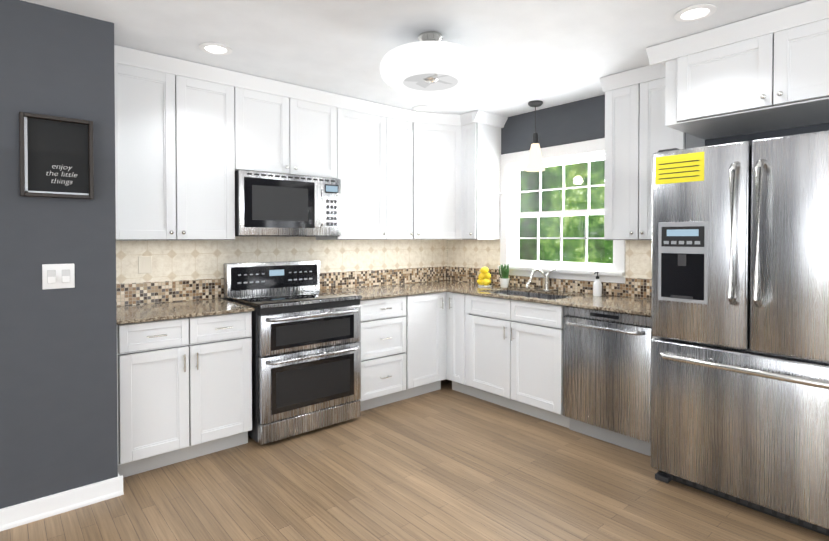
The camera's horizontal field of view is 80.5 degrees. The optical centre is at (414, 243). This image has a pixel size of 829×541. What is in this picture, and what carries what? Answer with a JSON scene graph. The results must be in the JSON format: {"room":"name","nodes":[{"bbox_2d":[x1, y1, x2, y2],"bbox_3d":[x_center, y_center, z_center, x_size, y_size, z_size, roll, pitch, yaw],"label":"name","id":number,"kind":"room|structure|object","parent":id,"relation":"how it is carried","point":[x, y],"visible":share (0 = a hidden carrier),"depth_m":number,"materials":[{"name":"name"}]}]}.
{"room":"kitchen","nodes":[
{"label":"kitchen","id":0,"kind":"room"},
{"bbox_2d":[0,0,117,508],"bbox_3d":[-3.296,0.097,1.579,3.900,2.440,0.835,-1,1,-41],"label":"wall","id":1,"kind":"structure","parent":0,"point":[58,390],"depth_m":2.37,"materials":[{"name":"paint"}]},
{"bbox_2d":[19,112,93,198],"bbox_3d":[-1.714,-0.416,2.351,0.285,0.385,0.042,-1,1,-41],"label":"framed picture","id":2,"kind":"object","parent":1,"relation":"attached to","point":[56,156],"visible":1,"depth_m":2.35,"materials":[{"name":"black wood"}]},
{"bbox_2d":[42,263,74,288],"bbox_3d":[-1.723,0.157,2.370,0.127,0.120,0.013,-1,1,-41],"label":"switch plate","id":3,"kind":"object","parent":1,"relation":"attached to","point":[57,276],"visible":1,"depth_m":2.37,"materials":[{"name":"white plastic"}]},
{"bbox_2d":[0,474,123,531],"bbox_3d":[-2.996,1.274,1.286,3.891,0.094,0.022,-1,1,-41],"label":"baseboard","id":4,"kind":"structure","parent":1,"relation":"attached to","point":[16,515],"depth_m":2.38,"materials":[{"name":"white wood"}]},
{"bbox_2d":[0,379,828,540],"bbox_3d":[-0.183,1.362,0.457,7.140,0.060,6.620,-1,1,-41],"label":"floor","id":5,"kind":"structure","parent":0,"point":[445,462],"depth_m":2.56,"materials":[{"name":"brown wood"}]},
{"bbox_2d":[117,311,251,477],"bbox_3d":[-1.505,0.861,3.086,0.761,0.872,0.652,-1,1,-41],"label":"base cabinet","id":6,"kind":"object","parent":5,"relation":"on","point":[184,389],"visible":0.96,"depth_m":2.84,"materials":[{"name":"white paint"}]},
{"bbox_2d":[116,298,254,324],"bbox_3d":[-1.508,0.413,3.085,0.764,0.020,0.642,-1,1,-41],"label":"countertop","id":7,"kind":"structure","parent":6,"relation":"on","point":[129,314],"depth_m":3.01,"materials":[{"name":"brown stone"}]},
{"bbox_2d":[224,260,361,444],"bbox_3d":[-0.871,0.716,3.548,0.764,1.150,0.721,-1,1,-41],"label":"range","id":8,"kind":"object","parent":5,"relation":"on","point":[306,354],"visible":0.98,"depth_m":3.33,"materials":[{"name":"silver metal"}]},
{"bbox_2d":[359,295,414,410],"bbox_3d":[-0.414,0.849,4.046,0.536,0.872,0.617,-1,1,-41],"label":"base cabinet","id":9,"kind":"object","parent":5,"relation":"on","point":[387,341],"depth_m":3.83,"materials":[{"name":"white paint"}]},
{"bbox_2d":[330,284,443,299],"bbox_3d":[-0.282,0.399,4.138,0.865,0.020,0.642,-1,1,-41],"label":"countertop","id":10,"kind":"structure","parent":9,"relation":"on","point":[395,290],"depth_m":4.10,"materials":[{"name":"brown stone"}]},
{"bbox_2d":[415,292,446,395],"bbox_3d":[-0.086,0.845,4.327,0.459,0.872,0.617,-1,1,-41],"label":"base cabinet","id":11,"kind":"object","parent":5,"relation":"on","point":[430,308],"depth_m":4.13,"materials":[{"name":"white paint"}]},
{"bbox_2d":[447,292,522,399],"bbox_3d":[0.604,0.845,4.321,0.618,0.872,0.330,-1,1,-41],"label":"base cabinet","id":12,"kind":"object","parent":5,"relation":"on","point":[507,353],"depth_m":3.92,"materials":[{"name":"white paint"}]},
{"bbox_2d":[406,280,650,315],"bbox_3d":[0.871,0.502,3.969,0.664,0.220,2.401,-1,1,-41],"label":"countertop","id":13,"kind":"structure","parent":12,"relation":"on","point":[639,306],"depth_m":3.69,"materials":[{"name":"brown stone"}]},
{"bbox_2d":[477,267,491,286],"bbox_3d":[0.637,0.295,4.451,0.135,0.177,0.140,-1,1,-41],"label":"decor","id":14,"kind":"object","parent":13,"relation":"on","point":[484,280],"visible":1,"depth_m":4.42,"materials":[{"name":"yellow ceramic"}]},
{"bbox_2d":[499,264,509,287],"bbox_3d":[0.798,0.279,4.345,0.105,0.213,0.104,-1,1,-41],"label":"potted herb","id":15,"kind":"object","parent":13,"relation":"on","point":[504,278],"visible":1,"depth_m":4.32,"materials":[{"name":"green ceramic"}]},
{"bbox_2d":[526,268,556,290],"bbox_3d":[1.038,0.293,4.000,0.246,0.193,0.150,-1,1,-41],"label":"kitchen faucet","id":16,"kind":"object","parent":13,"relation":"on","point":[546,276],"visible":1,"depth_m":4.04,"materials":[{"name":"silver metal"}]},
{"bbox_2d":[593,271,601,295],"bbox_3d":[1.378,0.300,3.695,0.079,0.187,0.064,-1,1,-41],"label":"soap dispenser pump","id":17,"kind":"object","parent":13,"relation":"on","point":[597,287],"visible":1,"depth_m":3.68,"materials":[{"name":"white"}]},
{"bbox_2d":[563,306,652,455],"bbox_3d":[1.423,0.860,3.314,0.680,0.868,0.590,-1,1,-41],"label":"dishwasher","id":18,"kind":"object","parent":5,"relation":"on","point":[606,376],"visible":0.77,"depth_m":3.11,"materials":[{"name":"grey metal"}]},
{"bbox_2d":[650,130,828,535],"bbox_3d":[1.882,0.395,2.583,0.929,1.818,0.915,-1,1,-41],"label":"refrigerator","id":19,"kind":"object","parent":5,"relation":"on","point":[740,332],"visible":1,"depth_m":2.34,"materials":[{"name":"silver metal"}]},
{"bbox_2d":[22,0,810,116],"bbox_3d":[-0.183,-1.138,0.424,7.140,0.060,6.620,-1,1,-41],"label":"ceiling","id":20,"kind":"structure","parent":0,"point":[550,53],"depth_m":2.67,"materials":[{"name":"white paint"}]},
{"bbox_2d":[199,42,231,54],"bbox_3d":[-1.155,-1.133,2.845,0.180,0.010,0.180,-1,1,-41],"label":"recessed light","id":21,"kind":"object","parent":20,"relation":"in","point":[215,48],"visible":0.96,"depth_m":2.84,"materials":[{"name":"white plastic"}]},
{"bbox_2d":[380,31,481,93],"bbox_3d":[0.087,-1.009,2.674,0.556,0.253,0.556,-1,1,-41],"label":"fan light","id":22,"kind":"object","parent":20,"relation":"attached to","point":[430,62],"visible":1,"depth_m":2.51,"materials":[{"name":"white glass"}]},
{"bbox_2d":[525,100,544,171],"bbox_3d":[0.985,-0.876,3.987,0.160,0.554,0.160,-1,1,-41],"label":"light","id":23,"kind":"object","parent":20,"relation":"hanging from","point":[535,163],"visible":1,"depth_m":3.95,"materials":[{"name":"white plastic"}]},
{"bbox_2d":[674,4,716,21],"bbox_3d":[1.371,-1.127,2.391,0.180,0.010,0.180,-1,1,-41],"label":"recessed light","id":24,"kind":"object","parent":20,"relation":"in","point":[694,12],"visible":0.96,"depth_m":2.39,"materials":[{"name":"white plastic"}]},
{"bbox_2d":[450,94,828,283],"bbox_3d":[2.512,0.083,2.675,0.140,2.440,6.500,-1,1,-41],"label":"wall","id":25,"kind":"structure","parent":0,"point":[575,121],"depth_m":4.02,"materials":[{"name":"grey paint"}]},
{"bbox_2d":[462,110,501,239],"bbox_3d":[0.583,-0.599,4.499,0.393,1.116,0.221,-1,1,-41],"label":"upper cabinet","id":26,"kind":"object","parent":25,"relation":"attached to","point":[481,132],"depth_m":4.40,"materials":[{"name":"white paint"}]},
{"bbox_2d":[448,239,651,298],"bbox_3d":[1.134,0.177,4.156,0.017,0.423,2.400,-1,1,-41],"label":"tile backsplash","id":27,"kind":"structure","parent":25,"relation":"attached to","point":[466,258],"depth_m":4.19,"materials":[{"name":"beige tile"}]},
{"bbox_2d":[497,138,624,282],"bbox_3d":[1.225,-0.265,4.126,0.196,1.107,1.185,-1,1,-41],"label":"double-hung window","id":28,"kind":"structure","parent":25,"relation":"in","point":[614,272],"depth_m":4.15,"materials":[{"name":"white wood"}]},
{"bbox_2d":[599,64,704,239],"bbox_3d":[1.621,-0.584,3.329,0.342,1.116,0.530,-1,1,-41],"label":"upper cabinet","id":29,"kind":"object","parent":25,"relation":"attached to","point":[633,133],"depth_m":3.26,"materials":[{"name":"white paint"}]},
{"bbox_2d":[659,0,828,139],"bbox_3d":[1.996,-0.908,2.661,0.638,0.451,0.970,-1,1,-41],"label":"upper cabinet","id":30,"kind":"object","parent":25,"relation":"attached to","point":[769,71],"depth_m":2.54,"materials":[{"name":"white paint"}]},
{"bbox_3d":[-0.821,0.063,4.176,3.240,2.440,0.120,-1,1,-41],"label":"wall","id":31,"kind":"structure","parent":0,"visible":0},
{"bbox_2d":[114,45,237,240],"bbox_3d":[-1.607,-0.582,3.184,0.757,1.116,0.341,-1,1,-41],"label":"upper cabinet","id":32,"kind":"object","parent":31,"relation":"attached to","point":[191,138],"depth_m":3.05,"materials":[{"name":"white paint"}]},
{"bbox_2d":[116,236,447,305],"bbox_3d":[-0.827,0.163,4.077,3.094,0.452,0.017,-1,1,-41],"label":"tile backsplash","id":33,"kind":"structure","parent":31,"relation":"attached to","point":[155,271],"depth_m":3.73,"materials":[{"name":"beige tile"}]},
{"bbox_2d":[238,73,341,180],"bbox_3d":[-1.017,-0.826,3.687,0.803,0.641,0.341,-1,1,-41],"label":"upper cabinet","id":34,"kind":"object","parent":31,"relation":"attached to","point":[283,128],"depth_m":3.54,"materials":[{"name":"white paint"}]},
{"bbox_2d":[235,170,340,236],"bbox_3d":[-0.981,-0.278,3.652,0.788,0.444,0.451,-1,1,-41],"label":"over-the-range microwave","id":35,"kind":"object","parent":34,"relation":"attached to","point":[275,204],"visible":1,"depth_m":3.48,"materials":[{"name":"grey metal"}]},
{"bbox_2d":[316,94,381,239],"bbox_3d":[-0.509,-0.595,4.126,0.542,1.116,0.341,-1,1,-41],"label":"upper cabinet","id":36,"kind":"object","parent":31,"relation":"attached to","point":[361,183],"depth_m":3.97,"materials":[{"name":"white paint"}]},
{"bbox_2d":[382,105,409,239],"bbox_3d":[-0.227,-0.598,4.352,0.421,1.116,0.367,-1,1,-41],"label":"upper cabinet","id":37,"kind":"object","parent":31,"relation":"attached to","point":[395,120],"depth_m":4.21,"materials":[{"name":"white paint"}]},
{"bbox_2d":[410,110,461,239],"bbox_3d":[0.217,-0.601,4.596,0.822,1.116,0.575,-1,1,-41],"label":"upper cabinet","id":38,"kind":"object","parent":31,"relation":"attached to","point":[435,138],"depth_m":4.39,"materials":[{"name":"white paint"}]},
{"label":"outside","id":39,"kind":"structure","parent":0,"visible":0},
{"bbox_2d":[519,160,612,263],"bbox_3d":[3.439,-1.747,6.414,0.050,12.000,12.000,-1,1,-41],"label":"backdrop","id":40,"kind":"structure","parent":39,"point":[574,221],"depth_m":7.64,"materials":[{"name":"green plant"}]}
]}

